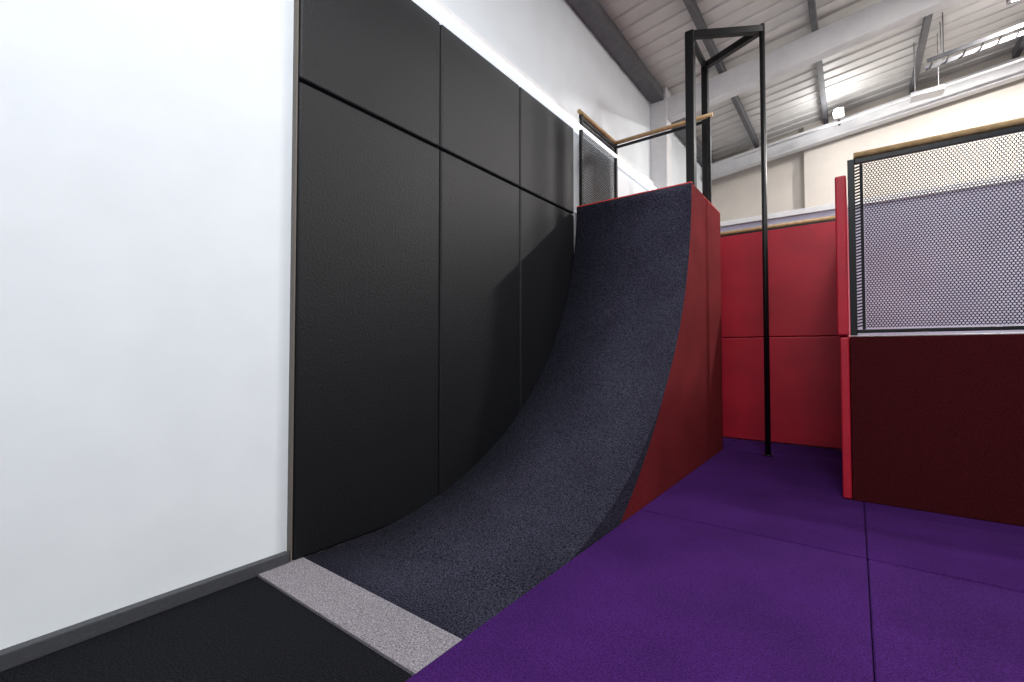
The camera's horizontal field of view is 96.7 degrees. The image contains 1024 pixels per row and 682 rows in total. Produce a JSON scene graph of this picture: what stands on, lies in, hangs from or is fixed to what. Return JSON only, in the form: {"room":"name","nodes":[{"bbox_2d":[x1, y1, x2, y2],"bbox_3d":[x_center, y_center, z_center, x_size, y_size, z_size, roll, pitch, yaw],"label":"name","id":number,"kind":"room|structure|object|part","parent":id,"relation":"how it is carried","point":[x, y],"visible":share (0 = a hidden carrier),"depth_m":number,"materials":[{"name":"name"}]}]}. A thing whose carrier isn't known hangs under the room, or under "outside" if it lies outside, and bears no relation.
{"room":"indoor trampoline park","nodes":[
{"label":"indoor trampoline park","id":0,"kind":"room"},
{"bbox_2d":[0,0,701,649],"bbox_3d":[-0.331,-1.637,4.426,0.240,6.192,16.680,-1,-2,37],"label":"wall","id":1,"kind":"structure","parent":0,"point":[146,145],"depth_m":2.26,"materials":[{"name":"white paint"}]},
{"bbox_2d":[0,551,288,671],"bbox_3d":[-3.224,1.244,0.272,0.048,0.072,6.206,-1,-2,37],"label":"baseboard","id":2,"kind":"structure","parent":1,"relation":"attached to","point":[13,656],"depth_m":2.13,"materials":[{"name":"grey plastic"}]},
{"bbox_2d":[287,0,298,561],"bbox_3d":[-1.350,-0.683,2.812,0.044,4.056,0.010,-1,-2,37],"label":"trim","id":3,"kind":"structure","parent":1,"relation":"attached to","point":[296,2],"depth_m":2.80,"materials":[{"name":"grey metal"}]},
{"bbox_2d":[292,82,438,559],"bbox_3d":[-0.979,-0.130,3.288,0.048,2.966,1.208,-1,-2,37],"label":"pad","id":4,"kind":"object","parent":1,"relation":"attached to","point":[365,441],"visible":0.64,"depth_m":3.16,"materials":[{"name":"black plastic"}]},
{"bbox_2d":[298,0,439,147],"bbox_3d":[-0.979,-2.157,3.341,0.048,1.070,1.208,-1,-2,37],"label":"pad","id":5,"kind":"object","parent":1,"relation":"attached to","point":[380,59],"visible":0.93,"depth_m":3.31,"materials":[{"name":"black plastic"}]},
{"bbox_2d":[438,151,518,494],"bbox_3d":[-0.274,-0.105,4.223,0.048,2.966,1.122,-1,-2,37],"label":"pad","id":6,"kind":"object","parent":1,"relation":"attached to","point":[478,360],"visible":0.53,"depth_m":4.10,"materials":[{"name":"black plastic"}]},
{"bbox_2d":[438,24,518,186],"bbox_3d":[-0.274,-2.133,4.276,0.048,1.070,1.122,-1,-2,37],"label":"pad","id":7,"kind":"object","parent":1,"relation":"attached to","point":[479,121],"visible":0.89,"depth_m":4.18,"materials":[{"name":"black plastic"}]},
{"bbox_2d":[412,0,655,190],"bbox_3d":[-1.315,-2.785,2.861,0.108,0.138,12.468,-1,-2,37],"label":"trim","id":8,"kind":"structure","parent":1,"relation":"attached to","point":[436,9],"depth_m":4.59,"materials":[{"name":"white"}]},
{"bbox_2d":[518,87,573,213],"bbox_3d":[0.408,-2.109,5.181,0.048,1.070,1.134,-1,-2,37],"label":"pad","id":9,"kind":"object","parent":1,"relation":"attached to","point":[546,142],"visible":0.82,"depth_m":5.09,"materials":[{"name":"black plastic"}]},
{"bbox_2d":[519,189,573,411],"bbox_3d":[0.408,-0.082,5.128,0.048,2.966,1.134,-1,-2,37],"label":"pad","id":10,"kind":"object","parent":1,"relation":"attached to","point":[546,231],"visible":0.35,"depth_m":4.96,"materials":[{"name":"black plastic"}]},
{"bbox_2d":[567,0,714,164],"bbox_3d":[-0.130,-4.292,4.344,0.216,0.168,16.200,-1,-2,37],"label":"beam","id":11,"kind":"structure","parent":1,"relation":"attached to","point":[592,13],"depth_m":6.57,"materials":[{"name":"grey metal"}]},
{"bbox_2d":[577,109,712,205],"bbox_3d":[1.682,-2.284,5.713,1.337,1.213,1.115,-1,-2,37],"label":"guard rail","id":12,"kind":"object","parent":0,"point":[595,128],"depth_m":6.00,"materials":[{"name":"black metal"}]},
{"bbox_2d":[712,129,804,221],"bbox_3d":[8.564,-2.203,8.031,9.648,7.512,0.240,-1,-2,37],"label":"wall","id":13,"kind":"structure","parent":0,"point":[737,195],"depth_m":10.19,"materials":[{"name":"beige paint"}]},
{"bbox_2d":[598,0,1023,159],"bbox_3d":[3.679,-5.092,1.622,10.134,1.289,16.884,-1,-2,37],"label":"ceiling","id":14,"kind":"structure","parent":0,"point":[880,67],"depth_m":7.29,"materials":[{"name":"white metal"}]},
{"bbox_2d":[683,0,758,147],"bbox_3d":[0.608,-4.493,3.673,0.072,0.156,16.008,-1,-2,37],"label":"beam","id":15,"kind":"structure","parent":14,"relation":"attached to","point":[691,5],"depth_m":6.95,"materials":[{"name":"grey metal"}]},
{"bbox_2d":[807,0,828,123],"bbox_3d":[1.614,-4.664,2.919,0.072,0.156,16.008,-1,-2,37],"label":"beam","id":16,"kind":"structure","parent":14,"relation":"attached to","point":[811,3],"depth_m":7.57,"materials":[{"name":"grey metal"}]},
{"bbox_2d":[909,13,932,94],"bbox_3d":[2.668,-4.843,2.129,0.072,0.156,16.008,-1,-2,37],"label":"beam","id":17,"kind":"structure","parent":14,"relation":"attached to","point":[927,19],"depth_m":7.27,"materials":[{"name":"grey metal"}]},
{"bbox_2d":[909,33,944,102],"bbox_3d":[6.551,-4.345,7.200,0.396,0.953,0.240,-1,-2,37],"label":"lamp","id":18,"kind":"object","parent":14,"relation":"hanging from","point":[935,91],"visible":1,"depth_m":7.15,"materials":[{"name":"white metal"}]},
{"bbox_2d":[925,12,1023,70],"bbox_3d":[8.445,-4.824,5.259,5.467,1.278,0.264,-1,-2,37],"label":"cable tray","id":19,"kind":"object","parent":14,"relation":"attached to","point":[1000,34],"visible":1,"depth_m":6.58,"materials":[{"name":"silver metal"}]},
{"bbox_2d":[1012,29,1023,58],"bbox_3d":[3.722,-5.022,1.339,0.072,0.156,16.008,-1,-2,37],"label":"beam","id":20,"kind":"structure","parent":14,"relation":"attached to","point":[1017,50],"depth_m":7.48,"materials":[{"name":"grey metal"}]},
{"bbox_2d":[720,173,1023,449],"bbox_3d":[5.277,-0.154,5.120,7.140,3.264,0.288,-1,-2,37],"label":"wall partition","id":21,"kind":"structure","parent":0,"point":[829,209],"depth_m":5.28,"materials":[{"name":"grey paint"}]},
{"bbox_2d":[720,221,838,337],"bbox_3d":[3.244,-0.779,6.458,2.292,1.457,0.096,-1,-2,37],"label":"pad","id":22,"kind":"object","parent":21,"relation":"attached to","point":[802,282],"visible":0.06,"depth_m":6.10,"materials":[{"name":"plastic"}]},
{"bbox_2d":[720,215,834,236],"bbox_3d":[3.261,-1.548,6.450,2.244,0.077,0.054,-1,-2,37],"label":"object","id":23,"kind":"object","parent":22,"relation":"on","point":[828,218],"visible":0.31,"depth_m":6.14,"materials":[{"name":"brown wood"}]},
{"bbox_2d":[722,336,841,448],"bbox_3d":[3.244,0.663,6.420,2.292,1.415,0.096,-1,-2,37],"label":"pad","id":24,"kind":"object","parent":21,"relation":"attached to","point":[805,373],"visible":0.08,"depth_m":6.06,"materials":[{"name":"plastic"}]},
{"bbox_2d":[804,49,1023,207],"bbox_3d":[9.233,-1.971,7.258,7.656,7.008,0.180,-1,-2,37],"label":"wall","id":25,"kind":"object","parent":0,"point":[827,161],"visible":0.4,"depth_m":8.41,"materials":[{"name":"beige paint"}]},
{"bbox_2d":[851,333,1023,336],"bbox_3d":[5.400,0.617,3.264,4.734,1.350,2.304,-1,-2,37],"label":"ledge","id":26,"kind":"object","parent":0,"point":[972,333],"visible":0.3,"depth_m":3.50,"materials":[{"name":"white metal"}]},
{"bbox_2d":[840,337,852,498],"bbox_3d":[3.470,0.659,4.702,0.062,1.333,2.352,-1,-2,37],"label":"pad","id":27,"kind":"object","parent":26,"relation":"attached to","point":[844,341],"visible":0.83,"depth_m":3.77,"materials":[{"name":"plastic"}]},
{"bbox_2d":[835,175,850,339],"bbox_3d":[3.460,-0.691,4.738,0.078,1.339,2.364,-1,-2,37],"label":"pad","id":28,"kind":"object","parent":27,"relation":"on","point":[841,208],"visible":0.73,"depth_m":3.80,"materials":[{"name":"plastic"}]},
{"bbox_2d":[847,117,1023,335],"bbox_3d":[4.703,-0.843,2.377,4.734,1.521,0.054,-1,-2,37],"label":"barrier","id":29,"kind":"object","parent":26,"relation":"on","point":[1013,126],"visible":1,"depth_m":3.48,"materials":[{"name":"black metal"}]},
{"bbox_3d":[4.720,-1.576,2.383,4.692,0.054,0.054,-1,-2,37],"label":"rail","id":30,"kind":"part","parent":29,"relation":"part of","materials":[{"name":"brown wood"}]},
{"bbox_2d":[850,334,1023,526],"bbox_3d":[4.692,0.598,2.330,4.740,1.338,0.034,-1,-2,37],"label":"pad","id":31,"kind":"object","parent":26,"relation":"attached to","point":[937,422],"visible":1,"depth_m":3.42,"materials":[{"name":"carpet"}]},
{"bbox_2d":[1006,0,1020,4],"bbox_3d":[7.067,-4.823,6.072,0.600,0.264,0.288,-1,-2,37],"label":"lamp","id":32,"kind":"object","parent":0,"point":[1008,2],"depth_m":6.30,"materials":[{"name":"white"}]},
{"bbox_3d":[3.617,1.524,1.367,10.128,0.288,16.680,-1,-2,37],"label":"floor","id":33,"kind":"structure","parent":0,"visible":0},
{"bbox_2d":[0,577,411,681],"bbox_3d":[-2.737,1.303,-0.211,1.404,0.072,6.024,-1,-2,37],"label":"floor","id":34,"kind":"structure","parent":33,"relation":"on","point":[250,630],"depth_m":1.95,"materials":[{"name":"black rubber"}]},
{"bbox_2d":[257,557,461,675],"bbox_3d":[-0.842,1.363,2.303,1.404,0.084,0.268,-1,-2,37],"label":"carpet strip","id":35,"kind":"object","parent":33,"relation":"on","point":[405,639],"visible":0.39,"depth_m":2.19,"materials":[{"name":"grey carpet"}]},
{"bbox_2d":[306,181,706,638],"bbox_3d":[0.456,-0.133,4.002,1.375,3.158,3.940,-1,-2,37],"label":"ramp","id":36,"kind":"object","parent":33,"relation":"on","point":[614,417],"visible":0.8,"depth_m":4.01,"materials":[{"name":"grey carpet"}]},
{"bbox_2d":[405,510,873,681],"bbox_3d":[0.686,1.327,1.966,1.385,0.138,2.808,-1,-2,37],"label":"floor mat","id":37,"kind":"object","parent":33,"relation":"on","point":[656,598],"visible":1,"depth_m":2.07,"materials":[{"name":"purple carpet"}]},
{"bbox_2d":[704,197,722,460],"bbox_3d":[1.885,-0.075,5.898,1.375,3.142,0.797,-1,-2,37],"label":"pad","id":38,"kind":"object","parent":33,"relation":"on","point":[712,241],"visible":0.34,"depth_m":5.45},
{"bbox_2d":[723,438,735,448],"bbox_3d":[2.486,1.443,6.408,1.082,0.138,0.780,-1,-2,37],"label":"floor mat","id":39,"kind":"object","parent":33,"relation":"on","point":[726,441],"visible":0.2,"depth_m":6.20,"materials":[{"name":"purple carpet"}]},
{"bbox_2d":[641,449,866,559],"bbox_3d":[2.384,1.386,4.217,1.385,0.137,2.808,-1,-2,37],"label":"floor mat","id":40,"kind":"object","parent":33,"relation":"on","point":[796,500],"visible":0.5,"depth_m":3.70,"materials":[{"name":"purple carpet"}]},
{"bbox_2d":[685,23,772,456],"bbox_3d":[2.679,-1.220,5.573,0.822,5.142,0.840,-1,-2,37],"label":"frame","id":41,"kind":"object","parent":40,"relation":"on","point":[749,33],"visible":0.83,"depth_m":5.47,"materials":[{"name":"black metal"}]},
{"bbox_2d":[724,439,841,461],"bbox_3d":[3.470,1.424,5.659,1.385,0.137,0.780,-1,-2,37],"label":"floor mat","id":42,"kind":"object","parent":33,"relation":"on","point":[835,455],"visible":0.37,"depth_m":5.63,"materials":[{"name":"purple carpet"}]},
{"bbox_2d":[650,0,962,188],"bbox_3d":[6.325,-1.931,5.053,9.688,6.813,0.240,-1,-2,37],"label":"steel beam","id":43,"kind":"structure","parent":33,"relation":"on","point":[882,17],"depth_m":6.70,"materials":[{"name":"grey metal"}]},
{"bbox_2d":[864,502,1023,592],"bbox_3d":[3.508,1.364,3.370,1.426,0.138,2.808,-1,-2,37],"label":"floor mat","id":44,"kind":"object","parent":33,"relation":"on","point":[989,553],"visible":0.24,"depth_m":2.87,"materials":[{"name":"purple carpet"}]},
{"bbox_2d":[868,560,1023,681],"bbox_3d":[1.810,1.305,1.119,1.426,0.137,2.808,-1,-2,37],"label":"floor mat","id":45,"kind":"object","parent":33,"relation":"on","point":[926,626],"visible":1,"depth_m":1.99,"materials":[{"name":"purple carpet"}]},
{"bbox_3d":[7.566,-2.452,-1.505,0.240,7.512,16.680,-1,-2,37],"label":"wall","id":46,"kind":"structure","parent":0,"visible":0},
{"bbox_2d":[833,107,843,125],"bbox_3d":[6.244,-4.262,8.694,0.167,0.168,0.645,-1,-2,37],"label":"lamp","id":47,"kind":"object","parent":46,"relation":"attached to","point":[838,113],"visible":1,"depth_m":8.48,"materials":[{"name":"white plastic"}]},
{"bbox_2d":[701,55,1023,179],"bbox_3d":[8.275,-4.513,7.709,9.682,1.465,0.192,-1,-2,37],"label":"beam","id":48,"kind":"structure","parent":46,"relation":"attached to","point":[1013,72],"depth_m":8.66,"materials":[{"name":"grey metal"}]},
{"bbox_2d":[733,58,1023,159],"bbox_3d":[8.293,-4.503,7.094,8.885,1.107,0.042,-1,-2,37],"label":"conduit pipe","id":49,"kind":"object","parent":46,"relation":"attached to","point":[1022,59],"visible":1,"depth_m":8.33,"materials":[{"name":"grey metal"}]}
]}

